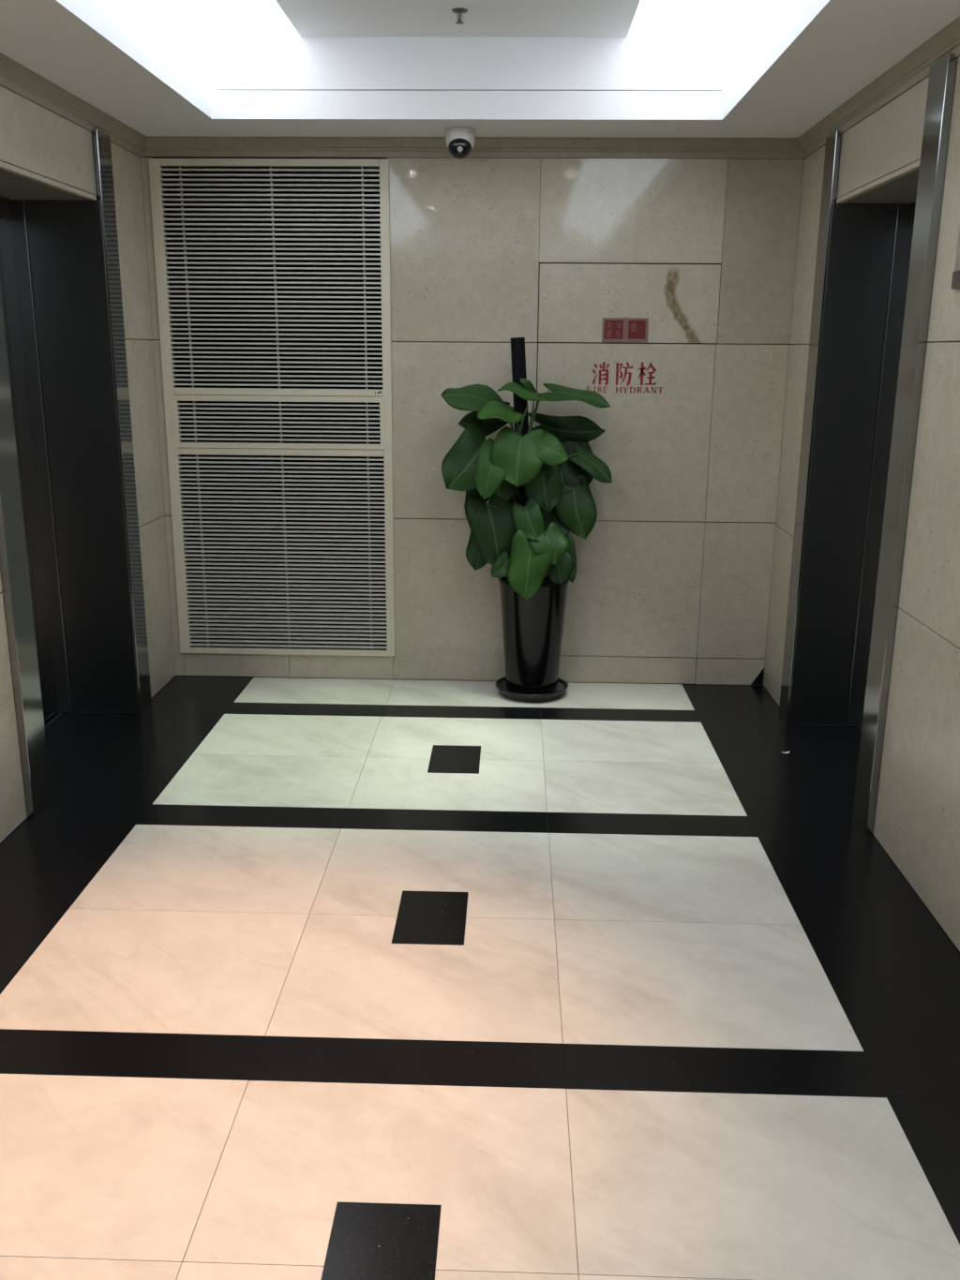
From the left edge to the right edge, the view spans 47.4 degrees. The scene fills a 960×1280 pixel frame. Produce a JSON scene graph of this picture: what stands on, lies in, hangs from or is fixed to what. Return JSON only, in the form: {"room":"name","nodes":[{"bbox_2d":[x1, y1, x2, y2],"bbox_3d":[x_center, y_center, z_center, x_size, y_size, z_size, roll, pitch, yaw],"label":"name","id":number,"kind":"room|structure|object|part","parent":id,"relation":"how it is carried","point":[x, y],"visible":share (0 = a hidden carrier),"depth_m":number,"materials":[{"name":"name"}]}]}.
{"room":"elevator lobby","nodes":[
{"label":"elevator lobby","id":0,"kind":"room"},
{"bbox_2d":[0,85,175,842],"bbox_3d":[-1.725,-0.054,1.531,0.163,2.500,7.620,1,15,2],"label":"wall","id":1,"kind":"structure","parent":0,"point":[37,143],"depth_m":4.74,"materials":[{"name":"beige stone"}]},
{"bbox_3d":[-1.608,-0.426,3.033,0.020,0.820,1.017,1,15,2],"label":"panel","id":2,"kind":"part","parent":1,"relation":"part of","materials":[{"name":"metal"}]},
{"bbox_3d":[-1.614,0.364,3.244,0.020,0.809,1.017,1,15,2],"label":"panel","id":3,"kind":"part","parent":1,"relation":"part of","materials":[{"name":"beige stone"}]},
{"bbox_3d":[-1.563,-1.768,3.867,0.020,0.234,1.020,1,15,2],"label":"panel","id":4,"kind":"part","parent":1,"relation":"part of","materials":[{"name":"beige stone"}]},
{"bbox_2d":[0,52,146,156],"bbox_3d":[-1.615,-1.221,1.207,0.046,0.076,7.600,1,15,2],"label":"trim","id":5,"kind":"structure","parent":1,"relation":"attached to","point":[15,77],"depth_m":4.01,"materials":[{"name":"beige stone"}]},
{"bbox_2d":[0,128,151,818],"bbox_3d":[-1.752,-0.745,4.145,0.434,2.510,1.283,1,15,2],"label":"door","id":6,"kind":"structure","parent":1,"relation":"in","point":[71,572],"depth_m":4.57,"materials":[{"name":"metal"}]},
{"bbox_3d":[-1.576,-0.570,3.600,0.046,2.434,0.150,1,15,2],"label":"jamb trim","id":7,"kind":"part","parent":6,"relation":"part of","materials":[{"name":"metal"}]},
{"bbox_3d":[-1.871,-0.721,4.673,0.066,2.166,0.024,1,15,2],"label":"frame","id":8,"kind":"part","parent":6,"relation":"part of","materials":[{"name":"metal"}]},
{"bbox_3d":[-1.927,0.459,4.471,0.062,0.013,0.975,1,15,2],"label":"sill","id":9,"kind":"part","parent":6,"relation":"part of","materials":[{"name":"metal"}]},
{"bbox_3d":[-1.682,-0.719,4.669,0.308,2.166,0.020,1,15,2],"label":"return panel","id":10,"kind":"part","parent":6,"relation":"part of","materials":[{"name":"metal"}]},
{"bbox_3d":[-1.540,-0.861,4.694,0.046,2.434,0.150,1,15,2],"label":"jamb trim","id":11,"kind":"part","parent":6,"relation":"part of","materials":[{"name":"metal"}]},
{"bbox_3d":[-1.538,-1.725,4.779,0.020,0.787,0.461,1,15,2],"label":"panel","id":12,"kind":"part","parent":1,"relation":"part of","materials":[{"name":"beige stone"}]},
{"bbox_3d":[-1.544,-0.946,4.986,0.020,0.820,0.461,1,15,2],"label":"panel","id":13,"kind":"part","parent":1,"relation":"part of","materials":[{"name":"beige stone"}]},
{"bbox_3d":[-1.550,-0.156,5.197,0.020,0.809,0.461,1,15,2],"label":"panel","id":14,"kind":"part","parent":1,"relation":"part of","materials":[{"name":"beige stone"}]},
{"bbox_2d":[140,156,806,684],"bbox_3d":[-0.053,-1.025,5.225,3.263,2.500,0.160,1,15,2],"label":"wall","id":15,"kind":"structure","parent":0,"point":[647,602],"depth_m":5.10,"materials":[{"name":"beige stone"}]},
{"bbox_3d":[-1.496,-1.783,4.998,0.048,0.786,0.020,1,15,2],"label":"stone panel","id":16,"kind":"part","parent":15,"relation":"part of","materials":[{"name":"beige stone"}]},
{"bbox_3d":[-1.502,-1.004,5.205,0.048,0.819,0.020,1,15,2],"label":"stone panel","id":17,"kind":"part","parent":15,"relation":"part of","materials":[{"name":"beige stone"}]},
{"bbox_3d":[-1.508,-0.214,5.416,0.048,0.808,0.020,1,15,2],"label":"stone panel","id":18,"kind":"part","parent":15,"relation":"part of","materials":[{"name":"beige stone"}]},
{"bbox_3d":[-1.221,0.118,5.495,0.530,0.131,0.020,1,15,2],"label":"stone panel","id":19,"kind":"part","parent":15,"relation":"part of","materials":[{"name":"beige stone"}]},
{"bbox_2d":[148,158,395,656],"bbox_3d":[-0.949,-1.055,5.236,1.077,2.293,0.175,1,15,2],"label":"air vent","id":20,"kind":"object","parent":15,"relation":"in","point":[278,413],"visible":1,"depth_m":5.20,"materials":[{"name":"beige metal"}]},
{"bbox_3d":[-0.939,-2.131,4.881,0.985,0.030,0.036,1,15,2],"label":"frame rail","id":21,"kind":"part","parent":20,"relation":"part of","materials":[{"name":"beige metal"}]},
{"bbox_3d":[-0.946,-1.167,5.138,0.985,0.031,0.036,1,15,2],"label":"frame rail","id":22,"kind":"part","parent":20,"relation":"part of","materials":[{"name":"beige metal"}]},
{"bbox_3d":[-0.947,-1.031,5.171,1.003,0.244,0.037,1,15,2],"label":"access frame","id":23,"kind":"part","parent":20,"relation":"part of","materials":[{"name":"beige metal"}]},
{"bbox_3d":[-0.948,-0.897,5.210,0.985,0.031,0.036,1,15,2],"label":"frame rail","id":24,"kind":"part","parent":20,"relation":"part of","materials":[{"name":"beige metal"}]},
{"bbox_3d":[-0.956,0.056,5.463,0.985,0.028,0.036,1,15,2],"label":"frame rail","id":25,"kind":"part","parent":20,"relation":"part of","materials":[{"name":"beige metal"}]},
{"bbox_3d":[-0.694,0.126,5.480,0.521,0.131,0.020,1,15,2],"label":"stone panel","id":26,"kind":"part","parent":15,"relation":"part of","materials":[{"name":"beige stone"}]},
{"bbox_3d":[-0.088,-0.192,5.375,0.686,0.808,0.020,1,15,2],"label":"stone panel","id":27,"kind":"part","parent":15,"relation":"part of","materials":[{"name":"beige stone"}]},
{"bbox_3d":[-0.076,-1.761,4.957,0.686,0.786,0.020,1,15,2],"label":"stone panel","id":28,"kind":"part","parent":15,"relation":"part of","materials":[{"name":"beige stone"}]},
{"bbox_3d":[-0.082,-0.982,5.165,0.686,0.819,0.020,1,15,2],"label":"stone panel","id":29,"kind":"part","parent":15,"relation":"part of","materials":[{"name":"beige stone"}]},
{"bbox_2d":[141,136,803,158],"bbox_3d":[-0.048,-2.170,4.813,2.943,0.076,0.046,1,15,2],"label":"trim","id":30,"kind":"structure","parent":15,"relation":"attached to","point":[153,146],"depth_m":4.81,"materials":[{"name":"beige stone"}]},
{"bbox_3d":[0.662,0.146,5.441,0.818,0.132,0.020,1,15,2],"label":"stone panel","id":31,"kind":"part","parent":15,"relation":"part of","materials":[{"name":"beige stone"}]},
{"bbox_2d":[535,263,720,521],"bbox_3d":[0.675,-1.137,5.096,0.818,1.167,0.020,1,15,2],"label":"door","id":32,"kind":"structure","parent":15,"relation":"in","point":[654,442],"depth_m":5.06,"materials":[{"name":"stone"}]},
{"bbox_2d":[601,317,648,342],"bbox_3d":[0.666,-1.421,5.009,0.210,0.106,0.005,1,15,2],"label":"plate","id":33,"kind":"object","parent":32,"relation":"attached to","point":[614,329],"visible":1,"depth_m":5.01,"materials":[{"name":"red plastic"}]},
{"bbox_2d":[606,329,610,337],"bbox_3d":[0.591,-1.406,5.013,0.021,0.033,0.001,1,15,2],"label":"print","id":34,"kind":"object","parent":33,"relation":"attached to","point":[608,332],"depth_m":5.01},
{"bbox_2d":[630,323,636,331],"bbox_3d":[0.704,-1.431,5.003,0.023,0.037,0.001,1,15,2],"label":"print","id":35,"kind":"object","parent":33,"relation":"attached to","point":[632,325],"depth_m":5.00},
{"bbox_3d":[0.672,-0.970,5.142,0.814,0.819,0.019,1,15,2],"label":"stone panel","id":36,"kind":"part","parent":32,"relation":"part of","materials":[{"name":"beige stone"}]},
{"bbox_3d":[0.678,-1.536,4.991,0.818,0.343,0.019,1,15,2],"label":"stone panel","id":37,"kind":"part","parent":32,"relation":"part of","materials":[{"name":"stone"}]},
{"bbox_3d":[0.665,-0.246,5.336,0.818,0.672,0.020,1,15,2],"label":"stone panel","id":38,"kind":"part","parent":15,"relation":"part of","materials":[{"name":"beige stone"}]},
{"bbox_3d":[0.680,-1.918,4.891,0.822,0.437,0.020,1,15,2],"label":"stone panel","id":39,"kind":"part","parent":15,"relation":"part of","materials":[{"name":"beige stone"}]},
{"bbox_3d":[1.239,0.155,5.424,0.332,0.133,0.020,1,15,2],"label":"stone panel","id":40,"kind":"part","parent":15,"relation":"part of","materials":[{"name":"beige stone"}]},
{"bbox_3d":[1.242,-0.237,5.320,0.334,0.672,0.020,1,15,2],"label":"stone panel","id":41,"kind":"part","parent":15,"relation":"part of","materials":[{"name":"beige stone"}]},
{"bbox_3d":[1.248,-0.962,5.127,0.334,0.819,0.020,1,15,2],"label":"stone panel","id":42,"kind":"part","parent":15,"relation":"part of","materials":[{"name":"beige stone"}]},
{"bbox_3d":[1.256,-1.741,4.919,0.330,0.786,0.020,1,15,2],"label":"stone panel","id":43,"kind":"part","parent":15,"relation":"part of","materials":[{"name":"beige stone"}]},
{"bbox_2d":[0,674,959,1279],"bbox_3d":[-0.185,1.207,1.817,3.743,0.060,7.820,1,15,2],"label":"floor","id":44,"kind":"structure","parent":0,"point":[301,978],"depth_m":2.78,"materials":[{"name":"white tile"}]},
{"bbox_2d":[440,337,611,694],"bbox_3d":[0.212,-0.537,5.017,0.769,1.646,0.424,1,15,2],"label":"potted plant","id":45,"kind":"object","parent":44,"relation":"on","point":[535,481],"visible":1,"depth_m":4.94,"materials":[{"name":"green plant"}]},
{"bbox_3d":[0.214,-0.637,4.984,0.088,0.846,0.045,1,15,2],"label":"vine stem","id":46,"kind":"part","parent":45,"relation":"part of","materials":[{"name":"green plant"}]},
{"bbox_3d":[0.250,-0.023,5.200,0.334,0.559,0.334,1,15,2],"label":"pot","id":47,"kind":"part","parent":45,"relation":"part of","materials":[{"name":"black ceramic"}]},
{"bbox_2d":[495,676,567,701],"bbox_3d":[0.249,0.234,5.268,0.350,0.049,0.350,1,15,2],"label":"saucer","id":48,"kind":"object","parent":44,"relation":"on","point":[500,684],"visible":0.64,"depth_m":5.15,"materials":[{"name":"black plastic"}]},
{"bbox_2d":[0,0,959,137],"bbox_3d":[-0.165,-1.393,1.124,2.983,0.320,7.620,1,15,2],"label":"ceiling","id":49,"kind":"structure","parent":0,"point":[530,68],"depth_m":4.33,"materials":[{"name":"white paint"}]},
{"bbox_2d":[104,0,300,89],"bbox_3d":[-0.995,-1.550,1.501,0.372,0.206,5.977,1,15,2],"label":"light","id":50,"kind":"object","parent":49,"relation":"attached to","point":[208,38],"visible":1,"depth_m":3.93,"materials":[{"name":"white plastic"}]},
{"bbox_2d":[451,7,467,24],"bbox_3d":[-0.074,-2.279,3.996,0.060,0.044,0.060,1,15,2],"label":"sprinkler head","id":51,"kind":"object","parent":49,"relation":"attached to","point":[459,11],"visible":1,"depth_m":3.99},
{"bbox_3d":[-0.074,-2.277,3.997,0.013,0.032,0.013,1,15,2],"label":"stem","id":52,"kind":"part","parent":51,"relation":"part of","materials":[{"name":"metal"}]},
{"bbox_2d":[445,126,475,159],"bbox_3d":[-0.084,-2.096,4.622,0.128,0.120,0.135,1,15,2],"label":"security camera","id":53,"kind":"object","parent":49,"relation":"attached to","point":[459,141],"visible":1,"depth_m":4.57,"materials":[{"name":"white plastic"}]},
{"bbox_2d":[626,0,796,90],"bbox_3d":[0.683,-1.524,1.453,0.393,0.206,5.977,1,15,2],"label":"light","id":54,"kind":"object","parent":49,"relation":"attached to","point":[719,37],"visible":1,"depth_m":3.89,"materials":[{"name":"white plastic"}]},
{"bbox_2d":[762,56,959,951],"bbox_3d":[1.373,-0.006,1.443,0.163,2.500,7.620,1,15,2],"label":"wall","id":55,"kind":"structure","parent":0,"point":[916,822],"depth_m":3.38,"materials":[{"name":"beige stone"}]},
{"bbox_3d":[1.412,-0.106,5.113,0.020,0.800,0.461,1,15,2],"label":"panel","id":56,"kind":"part","parent":55,"relation":"part of","materials":[{"name":"beige stone"}]},
{"bbox_3d":[1.418,-0.896,4.903,0.020,0.829,0.461,1,15,2],"label":"panel","id":57,"kind":"part","parent":55,"relation":"part of","materials":[{"name":"beige stone"}]},
{"bbox_3d":[1.424,-1.679,4.694,0.020,0.787,0.461,1,15,2],"label":"panel","id":58,"kind":"part","parent":55,"relation":"part of","materials":[{"name":"beige stone"}]},
{"bbox_2d":[778,53,959,834],"bbox_3d":[1.548,-0.695,4.051,0.388,2.510,1.283,1,15,2],"label":"door","id":59,"kind":"structure","parent":55,"relation":"in","point":[876,255],"depth_m":4.43,"materials":[{"name":"metal"}]},
{"bbox_3d":[1.395,-0.816,4.610,0.046,2.434,0.150,1,15,2],"label":"jamb trim","id":60,"kind":"part","parent":59,"relation":"part of","materials":[{"name":"metal"}]},
{"bbox_3d":[1.503,-0.670,4.578,0.254,2.166,0.020,1,15,2],"label":"return panel","id":61,"kind":"part","parent":59,"relation":"part of","materials":[{"name":"metal"}]},
{"bbox_3d":[1.669,-0.667,4.571,0.075,2.166,0.024,1,15,2],"label":"frame","id":62,"kind":"part","parent":59,"relation":"part of","materials":[{"name":"metal"}]},
{"bbox_3d":[1.359,-0.525,3.515,0.046,2.434,0.150,1,15,2],"label":"jamb trim","id":63,"kind":"part","parent":59,"relation":"part of","materials":[{"name":"metal"}]},
{"bbox_2d":[797,15,959,158],"bbox_3d":[1.281,-1.177,1.124,0.046,0.076,7.600,1,15,2],"label":"trim","id":64,"kind":"structure","parent":55,"relation":"attached to","point":[914,67],"depth_m":3.66,"materials":[{"name":"beige stone"}]},
{"bbox_3d":[1.398,-1.723,3.782,0.020,0.234,1.020,1,15,2],"label":"panel","id":65,"kind":"part","parent":55,"relation":"part of","materials":[{"name":"beige stone"}]},
{"bbox_3d":[1.348,0.414,3.160,0.020,0.800,1.017,1,15,2],"label":"panel","id":66,"kind":"part","parent":55,"relation":"part of","materials":[{"name":"beige stone"}]},
{"bbox_3d":[1.354,-0.376,2.950,0.020,0.829,1.017,1,15,2],"label":"panel","id":67,"kind":"part","parent":55,"relation":"part of","materials":[{"name":"beige stone"}]},
{"bbox_3d":[1.360,-1.160,2.741,0.020,0.787,1.017,1,15,2],"label":"panel","id":68,"kind":"part","parent":55,"relation":"part of","materials":[{"name":"beige stone"}]},
{"bbox_2d":[951,226,959,289],"bbox_3d":[1.350,-1.097,3.011,0.013,0.240,0.169,1,15,2],"label":"plate","id":69,"kind":"object","parent":55,"relation":"attached to","point":[955,282],"visible":1,"depth_m":3.08,"materials":[{"name":"grey metal"}]},
{"bbox_3d":[1.352,-1.120,3.003,0.010,0.192,0.166,1,15,2],"label":"plate","id":70,"kind":"part","parent":69,"relation":"part of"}
]}

